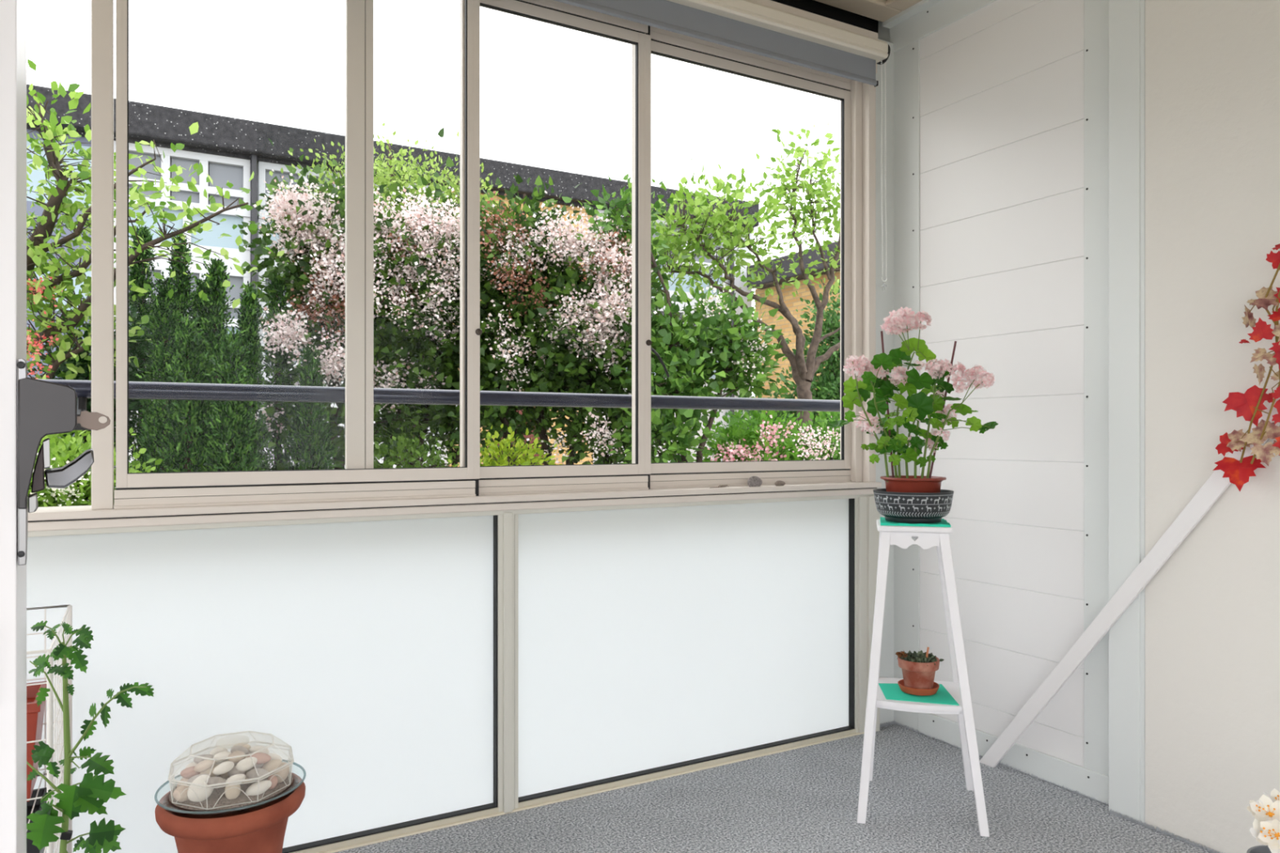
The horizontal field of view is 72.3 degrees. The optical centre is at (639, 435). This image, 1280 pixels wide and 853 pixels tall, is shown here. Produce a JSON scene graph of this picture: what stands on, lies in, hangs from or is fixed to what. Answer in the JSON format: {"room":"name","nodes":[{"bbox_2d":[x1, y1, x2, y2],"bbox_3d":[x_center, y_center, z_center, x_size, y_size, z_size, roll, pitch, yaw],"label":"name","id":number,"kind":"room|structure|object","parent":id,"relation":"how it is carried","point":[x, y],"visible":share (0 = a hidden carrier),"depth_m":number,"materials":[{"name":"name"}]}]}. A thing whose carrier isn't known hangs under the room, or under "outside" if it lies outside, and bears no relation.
{"room":"sunroom","nodes":[
{"label":"sunroom","id":0,"kind":"room"},
{"bbox_2d":[26,0,881,852],"bbox_3d":[-1.576,-0.197,2.044,5.670,2.665,0.210,0,0,-29],"label":"wall","id":1,"kind":"structure","parent":0,"point":[428,655],"depth_m":2.61,"materials":[{"name":"white"}]},
{"bbox_2d":[115,0,482,488],"bbox_3d":[-0.881,-0.605,2.385,0.934,1.466,0.032,0,0,-29],"label":"window","id":2,"kind":"structure","parent":1,"relation":"in","point":[471,470],"depth_m":2.34,"materials":[{"name":"beige metal"}]},
{"bbox_2d":[36,0,839,469],"bbox_3d":[-0.020,-0.605,3.082,9.000,1.466,0.264,0,0,-29],"label":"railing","id":3,"kind":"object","parent":1,"relation":"in","point":[359,14],"depth_m":2.50,"materials":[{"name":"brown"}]},
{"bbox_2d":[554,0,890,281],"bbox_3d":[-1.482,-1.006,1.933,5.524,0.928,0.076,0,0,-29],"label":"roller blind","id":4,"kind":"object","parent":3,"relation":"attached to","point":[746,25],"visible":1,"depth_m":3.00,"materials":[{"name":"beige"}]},
{"bbox_2d":[459,0,651,478],"bbox_3d":[-0.250,-0.605,2.776,0.649,1.466,0.032,0,0,-29],"label":"window","id":5,"kind":"structure","parent":1,"relation":"in","point":[642,42],"depth_m":2.90,"materials":[{"name":"beige metal"}]},
{"bbox_2d":[631,40,850,473],"bbox_3d":[0.387,-0.605,3.197,0.959,1.466,0.066,0,0,-29],"label":"window","id":6,"kind":"structure","parent":1,"relation":"in","point":[657,48],"depth_m":3.25,"materials":[{"name":"beige metal"}]},
{"bbox_2d":[747,475,762,486],"bbox_3d":[0.405,0.164,3.088,0.064,0.044,0.023,0,0,-29],"label":"pebble","id":7,"kind":"object","parent":1,"relation":"on","point":[753,481],"visible":1,"depth_m":3.08,"materials":[{"name":"grey stone"}]},
{"bbox_2d":[774,480,785,485],"bbox_3d":[0.501,0.171,3.143,0.045,0.022,0.020,0,0,-29],"label":"pebble","id":8,"kind":"object","parent":1,"relation":"on","point":[777,482],"visible":1,"depth_m":3.13,"materials":[{"name":"brown stone"}]},
{"bbox_2d":[771,0,878,33],"bbox_3d":[-1.538,-1.624,2.129,5.820,0.280,0.220,0,0,-29],"label":"trim","id":9,"kind":"structure","parent":1,"relation":"attached to","point":[814,6],"depth_m":3.44,"materials":[{"name":"black"}]},
{"bbox_2d":[875,39,919,730],"bbox_3d":[0.982,-0.209,3.394,0.128,2.690,0.148,0,0,-29],"label":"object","id":10,"kind":"structure","parent":1,"relation":"attached to","point":[901,619],"depth_m":3.43,"materials":[{"name":"grey paint"}]},
{"bbox_2d":[334,720,1220,852],"bbox_3d":[-0.581,1.140,0.438,5.820,0.033,3.733,0,0,-29],"label":"floor","id":11,"kind":"structure","parent":0,"point":[805,799],"depth_m":2.61,"materials":[{"name":"grey carpet"}]},
{"bbox_2d":[0,0,93,852],"bbox_3d":[-0.776,-0.043,1.104,0.122,2.342,0.712,0,0,-34],"label":"door","id":12,"kind":"structure","parent":11,"relation":"on","point":[31,410],"depth_m":0.82,"materials":[{"name":"white"}]},
{"bbox_2d":[76,410,110,430],"bbox_3d":[-0.544,-0.015,0.869,0.033,0.020,0.004,0,0,-34],"label":"key","id":13,"kind":"object","parent":12,"relation":"attached to","point":[89,420],"visible":0.96,"depth_m":0.87,"materials":[{"name":"silver"}]},
{"bbox_2d":[26,604,72,852],"bbox_3d":[-1.380,0.764,1.718,0.420,0.745,0.500,0,0,-29],"label":"rack","id":14,"kind":"object","parent":11,"relation":"on","point":[50,700],"visible":0.39,"depth_m":1.75,"materials":[{"name":"white"}]},
{"bbox_2d":[26,680,46,801],"bbox_3d":[-1.438,0.659,1.823,0.332,0.209,0.190,0,0,-29],"label":"trough","id":15,"kind":"object","parent":14,"relation":"on","point":[35,714],"visible":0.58,"depth_m":1.83,"materials":[{"name":"brown"}]},
{"bbox_2d":[26,787,46,852],"bbox_3d":[-1.436,0.951,1.825,0.338,0.309,0.190,0,0,-29],"label":"trough","id":16,"kind":"object","parent":14,"relation":"on","point":[31,848],"visible":0.2,"depth_m":1.93,"materials":[{"name":"black"}]},
{"bbox_2d":[26,620,154,852],"bbox_3d":[-0.939,0.724,1.547,0.272,0.823,0.210,0,0,1],"label":"plant","id":17,"kind":"object","parent":11,"relation":"on","point":[74,800],"visible":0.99,"depth_m":1.48,"materials":[{"name":"green plant"}]},
{"bbox_2d":[857,519,989,837],"bbox_3d":[0.856,0.703,2.696,0.364,0.867,0.356,0,0,14],"label":"plant stand","id":18,"kind":"object","parent":11,"relation":"on","point":[926,537],"visible":0.88,"depth_m":2.59,"materials":[{"name":"white paint"}]},
{"bbox_2d":[880,516,951,527],"bbox_3d":[0.842,0.264,2.698,0.199,0.009,0.200,0,0,15],"label":"napkin","id":19,"kind":"object","parent":18,"relation":"on","point":[943,523],"visible":0.55,"depth_m":2.62,"materials":[{"name":"teal"}]},
{"bbox_2d":[873,488,953,523],"bbox_3d":[0.841,0.215,2.700,0.237,0.094,0.237,0,0,-29],"label":"bowl","id":20,"kind":"object","parent":19,"relation":"on","point":[896,507],"visible":0.98,"depth_m":2.61,"materials":[{"name":"black ceramic"}]},
{"bbox_2d":[826,306,998,493],"bbox_3d":[0.839,-0.077,2.692,0.502,0.647,0.215,0,0,-4],"label":"geranium","id":21,"kind":"object","parent":20,"relation":"in","point":[868,375],"visible":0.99,"depth_m":2.67,"materials":[{"name":"green plant"}]},
{"bbox_2d":[880,330,893,477],"bbox_3d":[0.773,-0.088,2.736,0.044,0.479,0.006,0,0,0],"label":"stick","id":22,"kind":"object","parent":21,"relation":"on","point":[882,332],"visible":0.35,"depth_m":2.73,"materials":[{"name":"red"}]},
{"bbox_2d":[928,341,956,478],"bbox_3d":[0.934,-0.070,2.711,0.086,0.444,0.006,0,0,22],"label":"stick","id":23,"kind":"object","parent":21,"relation":"on","point":[955,342],"visible":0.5,"depth_m":2.70,"materials":[{"name":"brown"}]},
{"bbox_2d":[880,475,946,493],"bbox_3d":[0.841,0.187,2.700,0.195,0.120,0.195,0,0,-29],"label":"pot","id":24,"kind":"object","parent":20,"relation":"in","point":[911,484],"depth_m":2.63,"materials":[{"name":"ceramic"}]},
{"bbox_2d":[878,683,959,705],"bbox_3d":[0.839,0.783,2.664,0.200,0.002,0.215,0,0,6],"label":"napkin","id":25,"kind":"object","parent":18,"relation":"on","point":[893,691],"visible":0.76,"depth_m":2.63,"materials":[{"name":"teal"}]},
{"bbox_2d":[897,679,939,695],"bbox_3d":[0.851,0.770,2.680,0.122,0.023,0.122,0,0,-29],"label":"saucer","id":26,"kind":"object","parent":25,"relation":"on","point":[935,686],"visible":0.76,"depth_m":2.63,"materials":[{"name":"orange ceramic"}]},
{"bbox_2d":[895,649,944,688],"bbox_3d":[0.853,0.717,2.678,0.124,0.118,0.134,0,0,-29],"label":"potted succulent","id":27,"kind":"object","parent":26,"relation":"on","point":[918,671],"visible":0.99,"depth_m":2.64,"materials":[{"name":"ceramic"}]},
{"bbox_2d":[897,657,939,688],"bbox_3d":[0.851,0.727,2.680,0.123,0.096,0.123,0,0,-29],"label":"pot","id":28,"kind":"object","parent":27,"relation":"attached to","point":[918,673],"depth_m":2.64,"materials":[{"name":"ceramic"}]},
{"bbox_2d":[925,647,928,657],"bbox_3d":[0.870,0.671,2.660,0.015,0.059,0.002,0,0,0],"label":"stick","id":29,"kind":"object","parent":27,"relation":"in","point":[927,649],"visible":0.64,"depth_m":2.66,"materials":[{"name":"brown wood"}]},
{"bbox_2d":[875,677,962,711],"bbox_3d":[0.854,0.791,2.686,0.260,0.014,0.278,0,0,14],"label":"shelf","id":30,"kind":"object","parent":18,"relation":"attached to","point":[953,687],"depth_m":2.59,"materials":[{"name":"white paint"}]},
{"bbox_2d":[1246,788,1279,852],"bbox_3d":[1.367,0.949,1.842,0.179,0.374,0.155,0,0,-44],"label":"flower arrangement","id":31,"kind":"object","parent":11,"relation":"on","point":[1265,811],"visible":1,"depth_m":1.84,"materials":[{"name":"white plant"}]},
{"bbox_3d":[-0.897,1.073,1.930,0.200,0.126,0.200,0,0,-30],"label":"pot","id":32,"kind":"object","parent":11,"relation":"on","visible":0},
{"bbox_2d":[155,772,305,852],"bbox_3d":[-0.897,0.896,1.930,0.300,0.225,0.300,0,0,-29],"label":"terracotta pot","id":33,"kind":"object","parent":32,"relation":"on","point":[260,827],"visible":0.68,"depth_m":1.84,"materials":[{"name":"ceramic"}]},
{"bbox_3d":[-0.897,0.779,1.930,0.302,0.030,0.302,0,0,-30],"label":"glass dish","id":34,"kind":"object","parent":33,"relation":"on","visible":0},
{"bbox_2d":[167,730,293,809],"bbox_3d":[-0.897,0.719,1.930,0.254,0.104,0.254,0,0,-29],"label":"dome","id":35,"kind":"object","parent":34,"relation":"on","point":[171,767],"visible":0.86,"depth_m":1.88,"materials":[{"name":"glass"}]},
{"bbox_2d":[168,771,293,811],"bbox_3d":[-0.897,0.773,1.930,0.248,0.032,0.248,0,0,-29],"label":"sand","id":36,"kind":"object","parent":34,"relation":"in","point":[216,793],"visible":0.37,"depth_m":1.85,"materials":[{"name":"sand"}]},
{"bbox_2d":[173,783,189,802],"bbox_3d":[-0.958,0.752,1.843,0.040,0.039,0.028,0,0,-9],"label":"pebble","id":37,"kind":"object","parent":36,"relation":"on","point":[183,797],"visible":0.71,"depth_m":1.83,"materials":[{"name":"stone"}]},
{"bbox_2d":[186,773,211,786],"bbox_3d":[-0.934,0.731,1.858,0.041,0.024,0.040,0,0,9],"label":"pebble","id":38,"kind":"object","parent":37,"relation":"on","point":[191,780],"visible":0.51,"depth_m":1.85,"materials":[{"name":"stone"}]},
{"bbox_2d":[177,777,189,787],"bbox_3d":[-0.984,0.752,1.910,0.041,0.027,0.036,0,0,14],"label":"pebble","id":39,"kind":"object","parent":36,"relation":"on","point":[182,779],"visible":0.15,"depth_m":1.90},
{"bbox_2d":[180,766,200,778],"bbox_3d":[-0.974,0.731,1.902,0.044,0.024,0.036,0,0,-18],"label":"pebble","id":40,"kind":"object","parent":39,"relation":"on","point":[187,773],"visible":0.63,"depth_m":1.89,"materials":[{"name":"stone"}]},
{"bbox_2d":[186,761,196,768],"bbox_3d":[-0.978,0.731,1.938,0.047,0.022,0.029,0,0,-32],"label":"pebble","id":41,"kind":"object","parent":36,"relation":"on","point":[192,764],"visible":0.22,"depth_m":1.93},
{"bbox_2d":[186,774,213,802],"bbox_3d":[-0.921,0.740,1.839,0.051,0.054,0.028,0,0,-28],"label":"pebble","id":42,"kind":"object","parent":36,"relation":"on","point":[201,793],"visible":0.84,"depth_m":1.83,"materials":[{"name":"stone"}]},
{"bbox_2d":[205,777,226,788],"bbox_3d":[-0.893,0.731,1.848,0.044,0.026,0.032,0,0,-33],"label":"pebble","id":43,"kind":"object","parent":36,"relation":"on","point":[211,780],"visible":0.77,"depth_m":1.84,"materials":[{"name":"stone"}]},
{"bbox_2d":[213,760,234,775],"bbox_3d":[-0.890,0.710,1.871,0.034,0.026,0.035,0,0,25],"label":"pebble","id":44,"kind":"object","parent":43,"relation":"on","point":[226,766],"visible":1,"depth_m":1.86,"materials":[{"name":"stone"}]},
{"bbox_2d":[221,773,230,778],"bbox_3d":[-0.897,0.739,1.930,0.049,0.027,0.027,0,0,-12],"label":"pebble","id":45,"kind":"object","parent":36,"relation":"on","point":[225,775],"visible":0.13,"depth_m":1.92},
{"label":"pebble","id":46,"kind":"object","parent":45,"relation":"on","visible":0},
{"bbox_2d":[213,751,231,761],"bbox_3d":[-0.914,0.702,1.920,0.038,0.019,0.028,0,0,-28],"label":"pebble","id":47,"kind":"object","parent":46,"relation":"on","point":[223,754],"visible":0.73,"depth_m":1.91,"materials":[{"name":"stone"}]},
{"bbox_2d":[227,751,244,763],"bbox_3d":[-0.882,0.702,1.916,0.035,0.024,0.030,0,0,-33],"label":"pebble","id":48,"kind":"object","parent":46,"relation":"on","point":[236,760],"visible":0.8,"depth_m":1.91,"materials":[{"name":"stone"}]},
{"bbox_2d":[230,745,248,755],"bbox_3d":[-0.890,0.701,1.949,0.038,0.026,0.032,0,0,-28],"label":"pebble","id":49,"kind":"object","parent":46,"relation":"on","point":[237,748],"visible":0.62,"depth_m":1.94,"materials":[{"name":"stone"}]},
{"bbox_2d":[224,784,240,799],"bbox_3d":[-0.860,0.748,1.852,0.031,0.039,0.025,0,0,-29],"label":"pebble","id":50,"kind":"object","parent":36,"relation":"on","point":[233,793],"visible":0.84,"depth_m":1.84,"materials":[{"name":"stone"}]},
{"bbox_2d":[225,773,245,785],"bbox_3d":[-0.857,0.732,1.858,0.039,0.027,0.031,0,0,-36],"label":"pebble","id":51,"kind":"object","parent":50,"relation":"on","point":[240,776],"visible":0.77,"depth_m":1.85,"materials":[{"name":"stone"}]},
{"bbox_2d":[240,776,253,784],"bbox_3d":[-0.845,0.746,1.911,0.050,0.021,0.026,0,0,-24],"label":"pebble","id":52,"kind":"object","parent":36,"relation":"on","point":[246,776],"visible":0.2,"depth_m":1.90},
{"bbox_2d":[226,765,245,776],"bbox_3d":[-0.871,0.726,1.893,0.036,0.024,0.037,0,0,-36],"label":"pebble","id":53,"kind":"object","parent":52,"relation":"on","point":[233,771],"visible":0.47,"depth_m":1.88,"materials":[{"name":"stone"}]},
{"bbox_2d":[235,756,257,771],"bbox_3d":[-0.850,0.711,1.896,0.043,0.026,0.031,0,0,-44],"label":"pebble","id":54,"kind":"object","parent":53,"relation":"on","point":[246,764],"visible":0.98,"depth_m":1.89,"materials":[{"name":"stone"}]},
{"bbox_2d":[244,780,271,795],"bbox_3d":[-0.819,0.757,1.880,0.052,0.031,0.029,0,0,-21],"label":"pebble","id":55,"kind":"object","parent":36,"relation":"on","point":[252,790],"visible":0.94,"depth_m":1.87,"materials":[{"name":"stone"}]},
{"bbox_2d":[245,768,269,781],"bbox_3d":[-0.825,0.731,1.891,0.047,0.026,0.027,0,0,-27],"label":"pebble","id":56,"kind":"object","parent":55,"relation":"on","point":[252,774],"visible":0.77,"depth_m":1.88,"materials":[{"name":"stone"}]},
{"bbox_2d":[266,775,277,789],"bbox_3d":[-0.801,0.754,1.909,0.023,0.029,0.025,0,0,-3],"label":"pebble","id":57,"kind":"object","parent":36,"relation":"on","point":[274,780],"visible":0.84,"depth_m":1.90,"materials":[{"name":"stone"}]},
{"bbox_2d":[270,762,288,782],"bbox_3d":[-0.798,0.748,1.942,0.040,0.046,0.026,0,0,-13],"label":"pebble","id":58,"kind":"object","parent":36,"relation":"on","point":[283,773],"visible":0.55,"depth_m":1.94,"materials":[{"name":"stone"}]},
{"bbox_2d":[261,759,281,772],"bbox_3d":[-0.815,0.731,1.936,0.045,0.027,0.034,0,0,-15],"label":"pebble","id":59,"kind":"object","parent":58,"relation":"on","point":[270,766],"visible":0.7,"depth_m":1.93,"materials":[{"name":"stone"}]},
{"label":"pebble","id":60,"kind":"object","parent":36,"relation":"on","visible":0},
{"bbox_2d":[214,760,222,764],"bbox_3d":[-0.941,0.726,1.937,0.048,0.023,0.033,0,0,-16],"label":"pebble","id":61,"kind":"object","parent":60,"relation":"on","point":[216,762],"visible":0.06,"depth_m":1.93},
{"bbox_2d":[193,754,213,764],"bbox_3d":[-0.953,0.710,1.920,0.038,0.024,0.037,0,0,19],"label":"pebble","id":62,"kind":"object","parent":61,"relation":"on","point":[196,760],"visible":0.51,"depth_m":1.91,"materials":[{"name":"stone"}]},
{"label":"pebble","id":63,"kind":"object","parent":36,"relation":"on","visible":0},
{"label":"pebble","id":64,"kind":"object","parent":63,"relation":"on","visible":0},
{"bbox_2d":[248,746,269,754],"bbox_3d":[-0.858,0.711,1.973,0.036,0.026,0.034,0,0,22],"label":"pebble","id":65,"kind":"object","parent":64,"relation":"on","point":[254,748],"visible":0.54,"depth_m":1.97,"materials":[{"name":"stone"}]},
{"label":"pebble","id":66,"kind":"object","parent":36,"relation":"on","visible":0},
{"bbox_2d":[265,753,282,763],"bbox_3d":[-0.831,0.732,1.980,0.040,0.028,0.037,0,0,15],"label":"pebble","id":67,"kind":"object","parent":66,"relation":"on","point":[273,756],"visible":0.35,"depth_m":1.98,"materials":[{"name":"stone"}]},
{"bbox_3d":[-0.939,0.746,1.895,0.048,0.024,0.032,1,10,-8],"label":"pebble","id":68,"kind":"object","parent":36,"relation":"on","visible":0},
{"bbox_2d":[200,764,217,777],"bbox_3d":[-0.926,0.727,1.896,0.049,0.025,0.034,0,0,-43],"label":"pebble","id":69,"kind":"object","parent":68,"relation":"on","point":[207,771],"visible":0.39,"depth_m":1.88,"materials":[{"name":"stone"}]},
{"bbox_2d":[194,760,215,772],"bbox_3d":[-0.937,0.710,1.887,0.036,0.024,0.036,0,0,13],"label":"pebble","id":70,"kind":"object","parent":69,"relation":"on","point":[205,765],"visible":0.84,"depth_m":1.88,"materials":[{"name":"stone"}]},
{"label":"pebble","id":71,"kind":"object","parent":36,"relation":"on","visible":0},
{"bbox_2d":[248,763,263,770],"bbox_3d":[-0.852,0.726,1.932,0.035,0.022,0.036,0,0,21],"label":"pebble","id":72,"kind":"object","parent":71,"relation":"on","point":[257,766],"visible":0.21,"depth_m":1.92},
{"bbox_2d":[247,752,271,764],"bbox_3d":[-0.839,0.710,1.930,0.036,0.022,0.047,0,0,44],"label":"pebble","id":73,"kind":"object","parent":72,"relation":"on","point":[262,757],"visible":0.75,"depth_m":1.92,"materials":[{"name":"stone"}]},
{"bbox_2d":[814,0,921,22],"bbox_3d":[-0.584,-1.674,0.443,5.820,0.080,3.745,0,0,-29],"label":"ceiling","id":74,"kind":"structure","parent":0,"point":[882,11],"depth_m":3.33,"materials":[{"name":"beige paint"}]},
{"bbox_2d":[878,0,1084,767],"bbox_3d":[1.264,-0.284,3.128,0.100,2.880,1.200,0,0,-29],"label":"wall","id":75,"kind":"structure","parent":0,"point":[1002,84],"depth_m":3.01,"materials":[{"name":"white paint"}]},
{"bbox_2d":[882,0,996,52],"bbox_3d":[1.224,-1.581,3.045,0.050,0.125,0.995,0,0,-29],"label":"trim","id":76,"kind":"structure","parent":75,"relation":"attached to","point":[923,18],"depth_m":3.32,"materials":[{"name":"grey paint"}]},
{"bbox_2d":[918,712,1108,804],"bbox_3d":[1.261,1.092,3.017,0.014,0.088,0.785,0,0,-29],"label":"baseboard","id":77,"kind":"structure","parent":75,"relation":"attached to","point":[1074,777],"depth_m":2.92,"materials":[{"name":"grey paint"}]},
{"bbox_2d":[1084,0,1108,776],"bbox_3d":[1.430,-0.238,2.722,0.009,2.572,0.108,0,0,-29],"label":"trim","id":78,"kind":"structure","parent":75,"relation":"attached to","point":[1095,11],"depth_m":2.73,"materials":[{"name":"grey paint"}]},
{"bbox_2d":[1108,0,1145,823],"bbox_3d":[1.474,-0.254,2.623,0.070,2.780,0.108,0,0,-29],"label":"trim","id":79,"kind":"structure","parent":75,"relation":"attached to","point":[1126,18],"depth_m":2.60,"materials":[{"name":"grey paint"}]},
{"bbox_2d":[1145,0,1279,852],"bbox_3d":[2.204,-0.264,1.420,0.146,2.800,2.702,0,0,-29],"label":"wall","id":80,"kind":"structure","parent":0,"point":[1212,67],"depth_m":2.41,"materials":[{"name":"white paint"}]},
{"bbox_2d":[979,397,1279,768],"bbox_3d":[1.469,0.379,2.547,0.014,1.514,1.163,0,0,-29],"label":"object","id":81,"kind":"object","parent":80,"relation":"attached to","point":[1216,485],"visible":0.84,"depth_m":2.61,"materials":[{"name":"white"}]},
{"bbox_2d":[1213,244,1279,491],"bbox_3d":[1.584,-0.289,2.225,0.100,0.868,0.246,0,0,-29],"label":"leaf garland","id":82,"kind":"object","parent":80,"relation":"attached to","point":[1249,405],"visible":1,"depth_m":2.23},
{"label":"outside","id":83,"kind":"structure","parent":0,"visible":0},
{"bbox_3d":[-2.462,2.036,4.352,120.000,0.300,110.000,0,0,-30],"label":"ground","id":84,"kind":"structure","parent":83,"visible":0},
{"bbox_2d":[26,303,159,467],"bbox_3d":[-3.443,0.497,5.548,0.826,2.782,1.042,0,0,-4],"label":"flowering shrub","id":85,"kind":"object","parent":84,"relation":"on","point":[138,353],"visible":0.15,"depth_m":5.54,"materials":[{"name":"green plant"}]},
{"bbox_2d":[27,426,161,506],"bbox_3d":[-2.816,0.831,4.308,0.974,2.115,1.404,0,0,-21],"label":"clipped hedge","id":86,"kind":"object","parent":84,"relation":"on","point":[64,451],"visible":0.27,"depth_m":4.02,"materials":[{"name":"green plant"}]},
{"bbox_2d":[113,224,160,488],"bbox_3d":[-3.345,0.280,5.896,0.508,3.414,0.512,0,0,-13],"label":"conifer","id":87,"kind":"object","parent":84,"relation":"on","point":[138,273],"visible":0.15,"depth_m":5.85,"materials":[{"name":"green plant"}]},
{"bbox_2d":[26,58,284,380],"bbox_3d":[-3.083,-0.134,5.090,1.964,4.046,1.249,0,0,-1],"label":"cherry tree","id":88,"kind":"object","parent":84,"relation":"on","point":[38,291],"visible":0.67,"depth_m":4.96,"materials":[{"name":"green plant"}]},
{"bbox_2d":[134,271,185,472],"bbox_3d":[-2.815,0.517,5.199,0.487,2.978,0.498,0,0,17],"label":"conifer","id":89,"kind":"object","parent":84,"relation":"on","point":[165,313],"visible":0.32,"depth_m":5.15,"materials":[{"name":"green plant"}]},
{"bbox_2d":[156,233,204,470],"bbox_3d":[-2.993,0.344,5.703,0.404,3.350,0.397,0,0,-13],"label":"conifer","id":90,"kind":"object","parent":84,"relation":"on","point":[184,299],"visible":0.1,"depth_m":5.67,"materials":[{"name":"green plant"}]},
{"bbox_2d":[157,314,218,472],"bbox_3d":[-2.514,0.674,4.900,0.545,2.715,0.589,0,0,-40],"label":"conifer","id":91,"kind":"object","parent":84,"relation":"on","point":[188,366],"visible":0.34,"depth_m":4.86,"materials":[{"name":"green plant"}]},
{"bbox_2d":[188,276,210,442],"bbox_3d":[-2.952,0.489,5.898,0.365,3.131,0.391,0,0,21],"label":"conifer","id":92,"kind":"object","parent":84,"relation":"on","point":[197,308],"visible":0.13,"depth_m":5.86,"materials":[{"name":"green plant"}]},
{"bbox_2d":[193,257,235,463],"bbox_3d":[-2.603,0.468,5.401,0.352,3.129,0.327,0,0,-38],"label":"conifer","id":93,"kind":"object","parent":84,"relation":"on","point":[215,292],"visible":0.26,"depth_m":5.37,"materials":[{"name":"green plant"}]},
{"bbox_2d":[195,325,260,471],"bbox_3d":[-2.227,0.708,4.794,0.524,2.622,0.502,0,0,10],"label":"conifer","id":94,"kind":"object","parent":84,"relation":"on","point":[231,416],"visible":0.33,"depth_m":4.75,"materials":[{"name":"green plant"}]},
{"bbox_2d":[234,280,272,471],"bbox_3d":[-2.575,0.454,5.806,0.372,2.951,0.378,0,0,-29],"label":"conifer","id":95,"kind":"object","parent":84,"relation":"on","point":[251,310],"visible":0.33,"depth_m":5.77,"materials":[{"name":"green plant"}]},
{"bbox_2d":[255,273,297,470],"bbox_3d":[-2.602,0.418,6.300,0.463,3.190,0.444,0,0,7],"label":"conifer","id":96,"kind":"object","parent":84,"relation":"on","point":[279,366],"visible":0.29,"depth_m":6.26,"materials":[{"name":"green plant"}]},
{"bbox_2d":[280,343,338,470],"bbox_3d":[-2.257,0.695,6.003,0.647,2.641,0.618,0,0,32],"label":"conifer","id":97,"kind":"object","parent":84,"relation":"on","point":[309,414],"visible":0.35,"depth_m":5.95,"materials":[{"name":"green plant"}]},
{"bbox_2d":[265,122,507,460],"bbox_3d":[-2.658,-0.729,9.353,2.542,5.235,1.890,0,0,-15],"label":"tree","id":98,"kind":"object","parent":84,"relation":"on","point":[390,178],"visible":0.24,"depth_m":9.13,"materials":[{"name":"green plant"}]},
{"bbox_2d":[235,127,547,470],"bbox_3d":[-1.891,-0.237,6.882,2.429,4.258,1.740,0,0,-33],"label":"bush","id":99,"kind":"object","parent":84,"relation":"on","point":[407,266],"visible":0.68,"depth_m":6.45,"materials":[{"name":"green plant"}]},
{"bbox_2d":[26,84,759,488],"bbox_3d":[-10.726,-1.329,15.141,24.640,6.430,9.480,0,0,-29],"label":"apartment building","id":100,"kind":"structure","parent":84,"relation":"on","point":[229,148],"depth_m":12.71,"materials":[{"name":"grey"}]},
{"bbox_2d":[373,426,484,468],"bbox_3d":[-1.583,0.908,6.398,0.980,1.958,0.896,0,0,-29],"label":"shrub","id":101,"kind":"object","parent":84,"relation":"on","point":[433,460],"visible":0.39,"depth_m":6.33,"materials":[{"name":"green plant"}]},
{"bbox_2d":[448,423,571,466],"bbox_3d":[-0.911,0.902,5.868,0.903,1.970,0.916,0,0,44],"label":"shrub","id":102,"kind":"object","parent":84,"relation":"on","point":[506,457],"visible":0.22,"depth_m":5.87,"materials":[{"name":"green plant"}]},
{"bbox_2d":[409,173,699,465],"bbox_3d":[-0.671,-0.084,6.770,2.188,3.948,1.753,0,0,-7],"label":"bush","id":103,"kind":"object","parent":84,"relation":"on","point":[542,294],"visible":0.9,"depth_m":6.49,"materials":[{"name":"green plant"}]},
{"bbox_2d":[560,173,793,463],"bbox_3d":[0.293,-0.008,6.434,1.643,3.791,1.405,0,0,-37],"label":"leafy shrub","id":104,"kind":"object","parent":84,"relation":"on","point":[738,348],"visible":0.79,"depth_m":6.22,"materials":[{"name":"green plant"}]},
{"bbox_2d":[627,120,839,444],"bbox_3d":[1.041,-0.484,8.011,2.434,4.745,1.626,0,0,-29],"label":"tree","id":105,"kind":"object","parent":84,"relation":"on","point":[802,372],"visible":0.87,"depth_m":7.93,"materials":[{"name":"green plant"}]},
{"bbox_2d":[686,393,839,462],"bbox_3d":[0.930,0.778,6.699,1.305,2.219,1.268,0,0,-1],"label":"flowering shrub","id":106,"kind":"object","parent":84,"relation":"on","point":[753,444],"visible":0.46,"depth_m":6.57,"materials":[{"name":"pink plant"}]},
{"bbox_2d":[715,269,839,442],"bbox_3d":[1.850,-0.009,9.861,2.176,3.797,1.651,0,0,10],"label":"tree","id":107,"kind":"object","parent":84,"relation":"on","point":[828,381],"visible":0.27,"depth_m":9.67,"materials":[{"name":"green plant"}]},
{"bbox_2d":[746,240,839,448],"bbox_3d":[7.513,-0.692,16.016,8.650,5.156,7.280,0,0,-29],"label":"building","id":108,"kind":"structure","parent":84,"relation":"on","point":[793,303],"depth_m":16.22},
{"bbox_2d":[771,386,839,460],"bbox_3d":[1.372,0.712,6.574,0.965,2.352,1.356,0,0,20],"label":"flowering shrub","id":109,"kind":"object","parent":84,"relation":"on","point":[823,442],"visible":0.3,"depth_m":6.29,"materials":[{"name":"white plant"}]},
{"label":"pebble","id":110,"kind":"object","parent":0,"visible":0},
{"bbox_2d":[209,746,227,755],"bbox_3d":[-0.944,0.710,1.964,0.036,0.024,0.032,0,0,-30],"label":"pebble","id":111,"kind":"object","parent":110,"relation":"on","point":[215,751],"visible":0.58,"depth_m":1.95,"materials":[{"name":"stone"}]},
{"bbox_2d":[231,742,251,752],"bbox_3d":[-0.903,0.710,1.988,0.043,0.026,0.032,0,0,-16],"label":"pebble","id":112,"kind":"object","parent":110,"relation":"on","point":[246,746],"visible":0.43,"depth_m":1.98,"materials":[{"name":"stone"}]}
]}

